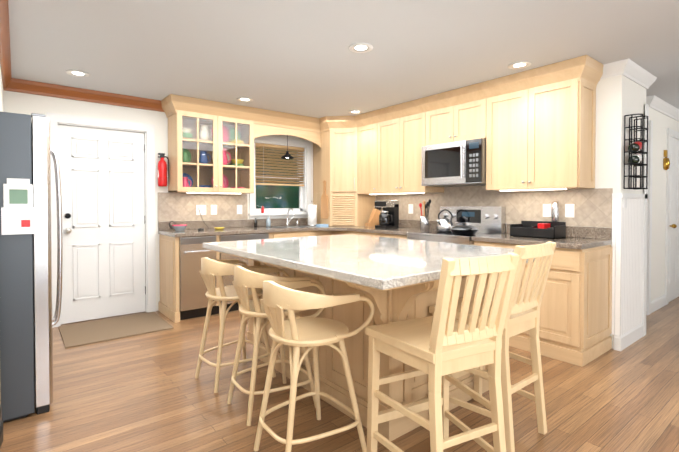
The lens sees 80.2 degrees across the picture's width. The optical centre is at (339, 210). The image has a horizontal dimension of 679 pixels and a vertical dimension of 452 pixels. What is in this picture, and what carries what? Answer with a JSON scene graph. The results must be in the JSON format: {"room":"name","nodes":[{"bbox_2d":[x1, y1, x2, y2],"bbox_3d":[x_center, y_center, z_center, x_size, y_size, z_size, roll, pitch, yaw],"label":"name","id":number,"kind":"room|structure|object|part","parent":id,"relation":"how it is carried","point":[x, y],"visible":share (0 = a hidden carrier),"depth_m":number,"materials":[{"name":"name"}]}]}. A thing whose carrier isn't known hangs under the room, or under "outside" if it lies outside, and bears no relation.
{"room":"kitchen","nodes":[
{"label":"kitchen","id":0,"kind":"room"},
{"bbox_2d":[0,65,3,111],"bbox_3d":[-2.719,-0.022,2.776,0.603,2.389,2.037,-1,1,-39],"label":"bulkhead","id":1,"kind":"object","parent":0,"point":[1,98],"depth_m":3.24,"materials":[{"name":"white paint"}]},
{"bbox_2d":[0,297,678,451],"bbox_3d":[2.100,1.198,3.090,9.100,0.060,8.200,-1,1,-39],"label":"floor","id":2,"kind":"structure","parent":0,"point":[148,392],"depth_m":2.44,"materials":[{"name":"brown wood"}]},
{"bbox_2d":[0,405,2,446],"bbox_3d":[-1.139,0.879,1.115,0.326,0.640,0.351,-1,1,-39],"label":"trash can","id":3,"kind":"object","parent":2,"relation":"on","point":[1,430],"visible":1,"depth_m":1.21,"materials":[{"name":"black plastic"}]},
{"bbox_2d":[0,112,62,422],"bbox_3d":[-2.258,0.307,2.478,0.906,1.740,0.910,-1,1,-39],"label":"refrigerator","id":4,"kind":"object","parent":2,"relation":"on","point":[27,321],"visible":1,"depth_m":2.29,"materials":[{"name":"grey metal"}]},
{"bbox_2d":[1,178,35,234],"bbox_3d":[-1.789,-0.024,2.249,0.150,0.310,0.022,-1,1,-39],"label":"papers","id":5,"kind":"object","parent":4,"relation":"attached to","point":[18,212],"visible":1,"depth_m":2.24,"materials":[{"name":"white paper"}]},
{"bbox_2d":[58,312,173,348],"bbox_3d":[-2.199,1.148,3.966,0.880,0.012,0.740,-1,1,-39],"label":"door mat","id":6,"kind":"object","parent":2,"relation":"on","point":[84,333],"visible":0.86,"depth_m":3.92,"materials":[{"name":"brown fabric"}]},
{"bbox_2d":[195,257,279,392],"bbox_3d":[-0.737,0.742,2.863,0.469,0.865,0.452,-1,1,-43],"label":"bar stool","id":7,"kind":"object","parent":2,"relation":"on","point":[211,269],"visible":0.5,"depth_m":2.71,"materials":[{"name":"brown wood"}]},
{"bbox_2d":[227,266,323,425],"bbox_3d":[-0.401,0.748,2.463,0.488,0.865,0.460,-1,1,-39],"label":"bar stool","id":8,"kind":"object","parent":2,"relation":"on","point":[252,278],"visible":0.67,"depth_m":2.32,"materials":[{"name":"brown wood"}]},
{"bbox_2d":[269,231,330,238],"bbox_3d":[-0.663,0.692,5.337,0.940,0.880,0.621,-1,1,-39],"label":"base cabinet","id":9,"kind":"object","parent":2,"relation":"on","point":[297,233],"depth_m":5.06,"materials":[{"name":"brown wood"}]},
{"bbox_2d":[179,236,216,310],"bbox_3d":[-1.674,0.653,4.510,0.380,0.765,0.647,-1,1,-39],"label":"trash compactor","id":10,"kind":"object","parent":9,"relation":"in","point":[192,253],"visible":0.6,"depth_m":4.24,"materials":[{"name":"silver metal"}]},
{"bbox_2d":[219,233,268,303],"bbox_3d":[-1.250,0.648,4.836,0.590,0.765,0.668,-1,1,-39],"label":"dishwasher","id":11,"kind":"object","parent":9,"relation":"in","point":[228,280],"visible":0.21,"depth_m":4.52,"materials":[{"name":"silver metal"}]},
{"bbox_2d":[158,218,345,236],"bbox_3d":[-0.741,0.187,5.058,2.652,0.140,0.946,-1,1,-39],"label":"countertop","id":12,"kind":"structure","parent":9,"relation":"on","point":[246,226],"depth_m":4.94,"materials":[{"name":"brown stone"}]},
{"bbox_2d":[169,201,327,230],"bbox_3d":[-1.095,0.042,5.080,1.993,0.347,0.384,-1,1,-30],"label":"countertop items","id":13,"kind":"object","parent":12,"relation":"on","point":[312,214],"depth_m":5.36,"materials":[{"name":"multicoloured"}]},
{"bbox_2d":[285,208,299,225],"bbox_3d":[-0.606,0.085,5.519,0.206,0.246,0.213,-1,1,-39],"label":"sink faucet","id":14,"kind":"object","parent":12,"relation":"on","point":[287,223],"visible":1,"depth_m":5.52,"materials":[{"name":"silver metal"}]},
{"bbox_2d":[270,225,316,227],"bbox_3d":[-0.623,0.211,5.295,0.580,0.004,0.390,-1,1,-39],"label":"sink basin","id":15,"kind":"object","parent":12,"relation":"in","point":[301,226],"visible":1,"depth_m":5.34,"materials":[{"name":"silver metal"}]},
{"bbox_2d":[254,280,373,451],"bbox_3d":[-0.141,0.755,2.001,0.482,0.865,0.457,-1,1,-39],"label":"bar stool","id":16,"kind":"object","parent":2,"relation":"on","point":[313,332],"visible":1,"depth_m":1.89,"materials":[{"name":"brown wood"}]},
{"bbox_2d":[331,231,374,235],"bbox_3d":[0.440,0.694,5.214,0.624,0.880,0.959,-1,1,-39],"label":"base cabinet","id":17,"kind":"object","parent":2,"relation":"on","point":[332,232],"depth_m":5.10,"materials":[{"name":"brown wood"}]},
{"bbox_2d":[208,249,533,440],"bbox_3d":[0.131,0.728,2.741,1.398,0.890,1.868,-1,1,-39],"label":"kitchen island","id":18,"kind":"object","parent":2,"relation":"on","point":[407,302],"visible":0.35,"depth_m":2.25,"materials":[{"name":"brown wood"}]},
{"bbox_2d":[203,234,534,289],"bbox_3d":[0.128,0.263,2.715,1.430,0.040,1.900,-1,1,-39],"label":"island countertop","id":19,"kind":"structure","parent":18,"relation":"on","point":[381,263],"depth_m":2.30,"materials":[{"name":"stone"}]},
{"bbox_2d":[375,233,406,238],"bbox_3d":[0.825,0.702,4.733,0.624,0.880,0.524,-1,1,-39],"label":"base cabinet","id":20,"kind":"object","parent":2,"relation":"on","point":[376,234],"depth_m":4.55,"materials":[{"name":"brown wood"}]},
{"bbox_2d":[346,219,437,235],"bbox_3d":[0.568,0.187,5.036,0.636,0.140,1.331,-1,1,-39],"label":"countertop","id":21,"kind":"structure","parent":20,"relation":"on","point":[405,226],"depth_m":4.85,"materials":[{"name":"brown stone"}]},
{"bbox_2d":[365,207,381,226],"bbox_3d":[0.466,0.051,5.396,0.235,0.318,0.100,0,1,-21],"label":"knife block","id":22,"kind":"object","parent":21,"relation":"on","point":[373,220],"visible":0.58,"depth_m":5.36,"materials":[{"name":"brown wood"}]},
{"bbox_2d":[375,200,398,228],"bbox_3d":[0.593,0.044,4.984,0.224,0.345,0.230,-1,1,-39],"label":"coffee maker","id":23,"kind":"object","parent":21,"relation":"on","point":[389,216],"visible":1,"depth_m":4.94,"materials":[{"name":"black plastic"}]},
{"bbox_2d":[419,199,430,229],"bbox_3d":[0.997,0.043,4.695,0.126,0.357,0.115,-1,1,-39],"label":"utensil crock","id":24,"kind":"object","parent":21,"relation":"on","point":[425,222],"visible":1,"depth_m":4.66,"materials":[{"name":"silver metal"}]},
{"bbox_2d":[365,253,518,451],"bbox_3d":[0.442,0.679,1.738,0.466,1.024,0.507,0,1,-27],"label":"counter chair","id":25,"kind":"object","parent":2,"relation":"on","point":[440,346],"visible":1,"depth_m":1.62,"materials":[{"name":"brown wood"}]},
{"bbox_2d":[407,206,505,244],"bbox_3d":[1.184,0.553,4.191,0.701,1.195,0.756,-1,1,-39],"label":"range","id":26,"kind":"object","parent":2,"relation":"on","point":[487,220],"visible":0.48,"depth_m":4.16,"materials":[{"name":"silver metal"}]},
{"bbox_2d":[436,209,453,231],"bbox_3d":[1.135,0.103,4.375,0.230,0.243,0.192,-1,1,-39],"label":"kettle","id":27,"kind":"object","parent":26,"relation":"on","point":[445,224],"visible":0.98,"depth_m":4.32,"materials":[{"name":"silver metal"}]},
{"bbox_2d":[450,223,478,234],"bbox_3d":[1.247,0.175,3.987,0.332,0.112,0.345,-1,1,-39],"label":"frying pan","id":28,"kind":"object","parent":26,"relation":"on","point":[464,229],"visible":1,"depth_m":3.94,"materials":[{"name":"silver metal"}]},
{"bbox_2d":[429,241,555,451],"bbox_3d":[0.836,0.671,2.180,0.468,1.025,0.509,-1,1,-39],"label":"counter chair","id":29,"kind":"object","parent":2,"relation":"on","point":[522,315],"visible":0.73,"depth_m":2.05,"materials":[{"name":"brown wood"}]},
{"bbox_2d":[474,241,612,366],"bbox_3d":[1.761,0.720,3.565,0.621,0.880,0.936,-1,1,-39],"label":"base cabinet","id":30,"kind":"object","parent":2,"relation":"on","point":[576,316],"depth_m":3.15,"materials":[{"name":"brown wood"}]},
{"bbox_2d":[472,224,611,249],"bbox_3d":[1.755,0.210,3.555,0.632,0.140,0.931,-1,1,-39],"label":"countertop","id":31,"kind":"structure","parent":30,"relation":"on","point":[578,237],"depth_m":3.43,"materials":[{"name":"brown stone"}]},
{"bbox_2d":[510,221,565,238],"bbox_3d":[1.796,0.168,3.663,0.220,0.140,0.400,-1,1,-39],"label":"organizer box","id":32,"kind":"object","parent":31,"relation":"on","point":[545,229],"visible":0.98,"depth_m":3.59,"materials":[{"name":"black plastic"}]},
{"bbox_2d":[551,202,558,221],"bbox_3d":[1.972,0.076,3.687,0.064,0.322,0.062,-1,1,-39],"label":"thermos","id":33,"kind":"object","parent":31,"relation":"on","point":[555,212],"visible":0.52,"depth_m":3.66,"materials":[{"name":"silver metal"}]},
{"bbox_2d":[3,75,678,348],"bbox_3d":[2.264,-0.027,3.106,9.100,2.390,8.050,-1,1,-39],"label":"wall","id":34,"kind":"structure","parent":0,"point":[619,98],"depth_m":4.00,"materials":[{"name":"white paint"}]},
{"bbox_2d":[0,0,11,88],"bbox_3d":[-2.421,-1.161,2.918,0.060,0.113,2.038,-1,1,-39],"label":"crown molding","id":35,"kind":"structure","parent":34,"relation":"attached to","point":[5,58],"depth_m":2.79,"materials":[{"name":"brown wood"}]},
{"bbox_2d":[4,78,163,111],"bbox_3d":[-2.546,-1.181,4.163,1.419,0.113,0.060,-1,1,-39],"label":"crown molding","id":36,"kind":"structure","parent":34,"relation":"attached to","point":[45,89],"depth_m":4.09,"materials":[{"name":"brown wood"}]},
{"bbox_2d":[46,112,155,327],"bbox_3d":[-2.524,0.091,4.323,0.990,2.115,0.170,-1,1,-39],"label":"door frame","id":37,"kind":"structure","parent":34,"relation":"attached to","point":[147,130],"depth_m":4.47,"materials":[{"name":"white wood"}]},
{"bbox_2d":[58,124,145,323],"bbox_3d":[-2.487,0.137,4.282,0.798,2.008,0.122,-1,1,-39],"label":"entry door","id":38,"kind":"structure","parent":34,"relation":"in","point":[102,176],"depth_m":4.28,"materials":[{"name":"white wood"}]},
{"bbox_2d":[158,153,168,186],"bbox_3d":[-2.001,-0.463,4.577,0.119,0.375,0.111,-1,1,-39],"label":"fire extinguisher","id":39,"kind":"object","parent":34,"relation":"attached to","point":[163,172],"visible":0.98,"depth_m":4.53,"materials":[{"name":"red paint"}]},
{"bbox_2d":[158,192,247,221],"bbox_3d":[-1.638,-0.048,4.938,1.105,0.332,0.008,-1,1,-39],"label":"tile backsplash","id":40,"kind":"structure","parent":34,"relation":"attached to","point":[171,206],"depth_m":4.87,"materials":[{"name":"beige tile"}]},
{"bbox_2d":[196,205,205,214],"bbox_3d":[-1.679,-0.011,4.897,0.120,0.120,0.005,-1,1,-39],"label":"electrical outlet plate","id":41,"kind":"object","parent":40,"relation":"attached to","point":[202,208],"depth_m":4.90,"materials":[{"name":"white plastic"}]},
{"bbox_2d":[211,205,216,214],"bbox_3d":[-1.556,-0.012,4.996,0.075,0.120,0.005,-1,1,-39],"label":"electrical outlet plate","id":42,"kind":"object","parent":40,"relation":"attached to","point":[213,207],"depth_m":4.99,"materials":[{"name":"white plastic"}]},
{"bbox_2d":[237,205,241,213],"bbox_3d":[-1.290,-0.016,5.208,0.075,0.120,0.005,-1,1,-39],"label":"electrical outlet plate","id":43,"kind":"object","parent":40,"relation":"attached to","point":[239,207],"depth_m":5.20,"materials":[{"name":"white plastic"}]},
{"bbox_2d":[161,98,253,193],"bbox_3d":[-1.539,-0.724,4.768,1.000,1.045,0.380,-1,1,-39],"label":"upper cabinet","id":44,"kind":"object","parent":34,"relation":"attached to","point":[216,169],"depth_m":4.75,"materials":[{"name":"brown wood"}]},
{"bbox_3d":[-1.917,-1.156,4.502,0.085,0.173,0.312,-1,1,-39],"label":"cabinet crown molding","id":45,"kind":"part","parent":44,"relation":"part of","materials":[{"name":"beige wood"}]},
{"bbox_2d":[182,148,190,162],"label":"cup","id":46,"kind":"object","parent":44,"relation":"in","point":[186,159],"depth_m":4.62,"materials":[{"name":"green ceramic"}]},
{"bbox_2d":[182,128,192,137],"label":"cup","id":47,"kind":"object","parent":44,"relation":"in","point":[184,130],"depth_m":4.57,"materials":[{"name":"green ceramic"}]},
{"bbox_2d":[183,173,212,187],"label":"plate","id":48,"kind":"object","parent":44,"relation":"in","point":[189,179],"depth_m":4.72,"materials":[{"name":"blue ceramic"}]},
{"bbox_2d":[199,125,212,139],"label":"pitcher","id":49,"kind":"object","parent":44,"relation":"in","point":[203,132],"depth_m":4.74,"materials":[{"name":"white ceramic"}]},
{"bbox_2d":[199,151,212,163],"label":"pitcher","id":50,"kind":"object","parent":44,"relation":"in","point":[202,157],"depth_m":4.74,"materials":[{"name":"blue ceramic"}]},
{"bbox_3d":[-1.474,-0.207,4.774,0.650,0.011,0.030,-1,1,-39],"label":"under-cabinet light strip","id":51,"kind":"part","parent":44,"relation":"part of","materials":[{"name":"white plastic"}]},
{"bbox_2d":[222,125,243,142],"label":"cups","id":52,"kind":"object","parent":44,"relation":"in","point":[225,131],"depth_m":5.02,"materials":[{"name":"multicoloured ceramic"}]},
{"bbox_2d":[222,148,243,165],"label":"dishes","id":53,"kind":"object","parent":44,"relation":"in","point":[225,159],"depth_m":4.96,"materials":[{"name":"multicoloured ceramic"}]},
{"bbox_2d":[223,174,244,187],"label":"plate","id":54,"kind":"object","parent":44,"relation":"in","point":[225,185],"depth_m":5.01,"materials":[{"name":"pink ceramic"}]},
{"bbox_2d":[165,94,320,132],"bbox_3d":[-1.021,-1.163,4.932,2.025,0.173,0.105,-1,1,-39],"label":"crown molding","id":55,"kind":"structure","parent":44,"relation":"attached to","point":[173,103],"depth_m":4.81,"materials":[{"name":"brown wood"}]},
{"bbox_2d":[248,136,310,218],"bbox_3d":[-0.827,-0.450,5.627,1.010,1.105,0.180,-1,1,-39],"label":"window","id":56,"kind":"structure","parent":34,"relation":"in","point":[304,197],"depth_m":5.71,"materials":[{"name":"white"}]},
{"bbox_2d":[255,143,303,185],"bbox_3d":[-0.829,-0.631,5.626,0.780,0.558,0.049,-1,1,-39],"label":"window blinds","id":57,"kind":"object","parent":56,"relation":"attached to","point":[274,148],"visible":0.81,"depth_m":5.60,"materials":[{"name":"brown wood"}]},
{"bbox_2d":[357,124,372,193],"bbox_3d":[0.508,-0.668,5.329,0.347,0.890,0.448,-1,1,-39],"label":"upper cabinet","id":58,"kind":"object","parent":34,"relation":"attached to","point":[364,133],"depth_m":5.28,"materials":[{"name":"brown wood"}]},
{"bbox_2d":[373,112,443,193],"bbox_3d":[0.833,-0.661,4.922,0.347,0.890,0.827,-1,1,-39],"label":"upper cabinet","id":59,"kind":"object","parent":34,"relation":"attached to","point":[398,143],"depth_m":4.79,"materials":[{"name":"brown wood"}]},
{"bbox_2d":[369,192,423,194],"bbox_3d":[0.691,-0.211,5.014,0.030,0.011,0.900,-1,1,-39],"label":"under-cabinet light strip","id":60,"kind":"object","parent":59,"relation":"attached to","point":[406,193],"depth_m":4.96,"materials":[{"name":"white plastic"}]},
{"bbox_2d":[313,55,592,225],"bbox_3d":[0.861,-0.511,4.622,0.682,1.467,3.611,-1,1,-39],"label":"upper cabinet","id":61,"kind":"object","parent":34,"relation":"attached to","point":[335,161],"depth_m":5.39,"materials":[{"name":"brown wood"}]},
{"bbox_2d":[254,124,320,146],"bbox_3d":[-0.669,-0.995,5.297,1.025,0.234,0.020,-1,1,-39],"label":"arched valance","id":62,"kind":"object","parent":61,"relation":"attached to","point":[260,130],"visible":0.73,"depth_m":5.26,"materials":[{"name":"brown wood"}]},
{"bbox_2d":[321,180,327,218],"bbox_3d":[-0.206,-0.155,5.533,0.015,0.529,0.160,-1,1,-39],"label":"cutting board","id":63,"kind":"object","parent":61,"relation":"hanging from","point":[324,205],"visible":0.98,"depth_m":5.52,"materials":[{"name":"beige wood"}]},
{"bbox_3d":[-0.096,-1.169,5.342,0.100,0.173,0.410,-1,1,-39],"label":"cabinet crown molding","id":64,"kind":"part","parent":61,"relation":"part of","materials":[{"name":"beige wood"}]},
{"bbox_3d":[0.034,-1.170,5.379,0.150,0.173,0.305,-1,1,-39],"label":"cabinet crown molding","id":65,"kind":"part","parent":61,"relation":"part of","materials":[{"name":"beige wood"}]},
{"bbox_3d":[0.999,-1.154,4.378,0.105,0.173,3.075,-1,1,-39],"label":"cabinet crown molding","id":66,"kind":"part","parent":61,"relation":"part of","materials":[{"name":"beige wood"}]},
{"bbox_2d":[425,99,484,145],"bbox_3d":[1.324,-0.904,4.305,0.347,0.385,0.740,-1,1,-39],"label":"upper cabinet","id":67,"kind":"object","parent":34,"relation":"attached to","point":[465,121],"depth_m":4.17,"materials":[{"name":"brown wood"}]},
{"bbox_2d":[421,138,485,186],"bbox_3d":[1.273,-0.487,4.271,0.449,0.432,0.736,-1,1,-39],"label":"microwave","id":68,"kind":"object","parent":67,"relation":"attached to","point":[458,163],"visible":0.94,"depth_m":4.12,"materials":[{"name":"silver metal"}]},
{"bbox_2d":[376,185,612,227],"bbox_3d":[1.399,-0.074,4.497,0.008,0.397,2.855,-1,1,-39],"label":"tile backsplash","id":69,"kind":"structure","parent":34,"relation":"attached to","point":[592,207],"depth_m":3.98,"materials":[{"name":"beige tile"}]},
{"bbox_2d":[408,204,412,213],"bbox_3d":[0.902,-0.024,5.106,0.007,0.120,0.075,-1,1,-39],"label":"electrical outlet plate","id":70,"kind":"object","parent":69,"relation":"attached to","point":[410,206],"depth_m":5.11,"materials":[{"name":"white plastic"}]},
{"bbox_2d":[543,204,550,216],"bbox_3d":[1.951,-0.003,3.794,0.007,0.120,0.075,-1,1,-39],"label":"electrical outlet plate","id":71,"kind":"object","parent":69,"relation":"attached to","point":[546,207],"depth_m":3.79,"materials":[{"name":"white plastic"}]},
{"bbox_2d":[565,204,573,216],"bbox_3d":[2.076,-0.001,3.638,0.007,0.120,0.075,-1,1,-39],"label":"electrical outlet plate","id":72,"kind":"object","parent":69,"relation":"attached to","point":[569,210],"depth_m":3.64,"materials":[{"name":"white plastic"}]},
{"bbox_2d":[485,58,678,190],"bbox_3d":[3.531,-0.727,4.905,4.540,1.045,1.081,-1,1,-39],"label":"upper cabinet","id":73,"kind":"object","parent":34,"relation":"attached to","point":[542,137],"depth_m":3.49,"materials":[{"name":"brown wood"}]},
{"bbox_3d":[1.753,-0.190,3.687,0.030,0.011,0.600,-1,1,-39],"label":"under-cabinet light strip","id":74,"kind":"part","parent":73,"relation":"part of","materials":[{"name":"white plastic"}]},
{"bbox_3d":[2.107,-1.138,3.350,0.312,0.173,0.085,-1,1,-39],"label":"cabinet crown molding","id":75,"kind":"part","parent":73,"relation":"part of","materials":[{"name":"beige wood"}]},
{"bbox_2d":[623,198,626,207],"bbox_3d":[2.392,-0.087,3.373,0.075,0.120,0.005,-1,1,-39],"label":"electrical outlet plate","id":76,"kind":"object","parent":34,"relation":"attached to","point":[625,199],"depth_m":3.37,"materials":[{"name":"white plastic"}]},
{"bbox_2d":[611,193,646,335],"bbox_3d":[2.569,0.443,3.565,0.680,1.185,0.075,-1,1,-39],"label":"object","id":77,"kind":"structure","parent":34,"relation":"attached to","point":[627,264],"depth_m":3.43,"materials":[{"name":"white"}]},
{"bbox_2d":[623,114,647,189],"bbox_3d":[2.504,-0.487,3.387,0.285,0.610,0.118,-1,1,-39],"label":"wine rack","id":78,"kind":"object","parent":34,"relation":"attached to","point":[636,158],"visible":0.98,"depth_m":3.34,"materials":[{"name":"black metal"}]},
{"bbox_2d":[614,294,665,350],"bbox_3d":[0.474,1.087,4.254,6.204,0.125,3.746,-1,1,-39],"label":"baseboard","id":79,"kind":"structure","parent":34,"relation":"attached to","point":[627,339],"depth_m":3.57,"materials":[{"name":"white wood"}]},
{"bbox_2d":[642,104,678,336],"bbox_3d":[3.768,0.076,4.605,2.670,2.135,0.209,-1,1,-39],"label":"door frame","id":80,"kind":"structure","parent":34,"relation":"attached to","point":[647,239],"depth_m":4.43,"materials":[{"name":"white wood"}]},
{"bbox_2d":[663,150,669,169],"bbox_3d":[3.879,-0.599,4.792,0.080,0.240,0.076,-1,1,-39],"label":"pineapple","id":81,"kind":"object","parent":34,"relation":"attached to","point":[666,163],"visible":0.94,"depth_m":4.77,"materials":[{"name":"gold metal"}]},
{"bbox_2d":[668,137,678,301],"bbox_3d":[4.300,0.109,5.117,0.662,2.038,0.074,-1,1,-39],"label":"hall door","id":82,"kind":"structure","parent":34,"relation":"in","point":[674,231],"depth_m":5.09,"materials":[{"name":"white wood"}]},
{"bbox_2d":[8,0,678,117],"bbox_3d":[2.100,-1.262,3.051,9.100,0.080,8.200,-1,1,-39],"label":"ceiling","id":83,"kind":"structure","parent":0,"point":[297,57],"depth_m":2.98,"materials":[{"name":"white paint"}]},
{"bbox_2d":[66,70,89,76],"bbox_3d":[-2.335,-1.225,3.602,0.181,0.009,0.181,-1,1,-45],"label":"recessed light","id":84,"kind":"object","parent":83,"relation":"in","point":[77,73],"depth_m":3.60,"materials":[{"name":"white"}]},
{"bbox_2d":[237,97,252,101],"bbox_3d":[-1.054,-1.239,4.498,0.181,0.009,0.181,-1,1,-45],"label":"recessed light","id":85,"kind":"object","parent":83,"relation":"in","point":[241,99],"depth_m":4.50,"materials":[{"name":"white"}]},
{"bbox_2d":[281,135,293,158],"bbox_3d":[-0.698,-0.980,5.402,0.180,0.556,0.177,-1,1,-39],"label":"pendant lamp","id":86,"kind":"object","parent":83,"relation":"hanging from","point":[287,155],"visible":0.67,"depth_m":5.39,"materials":[{"name":"black metal"}]},
{"bbox_2d":[348,110,361,113],"bbox_3d":[0.201,-1.248,5.105,0.181,0.009,0.181,0,1,27],"label":"recessed light","id":87,"kind":"object","parent":83,"relation":"in","point":[353,111],"depth_m":5.11,"materials":[{"name":"white"}]},
{"bbox_2d":[349,43,372,52],"bbox_3d":[0.160,-1.215,3.011,0.181,0.009,0.181,1,1,42],"label":"recessed light","id":88,"kind":"object","parent":83,"relation":"in","point":[363,47],"depth_m":3.01,"materials":[{"name":"white"}]},
{"bbox_2d":[508,61,530,68],"bbox_3d":[1.511,-1.221,3.388,0.181,0.009,0.181,0,1,27],"label":"recessed light","id":89,"kind":"object","parent":83,"relation":"in","point":[516,65],"depth_m":3.38,"materials":[{"name":"white"}]},
{"label":"outside","id":90,"kind":"structure","parent":0,"visible":0},
{"bbox_2d":[255,148,298,208],"bbox_3d":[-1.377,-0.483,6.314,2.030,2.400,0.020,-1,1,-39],"label":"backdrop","id":91,"kind":"structure","parent":90,"point":[275,201],"depth_m":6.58,"materials":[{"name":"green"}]}
]}

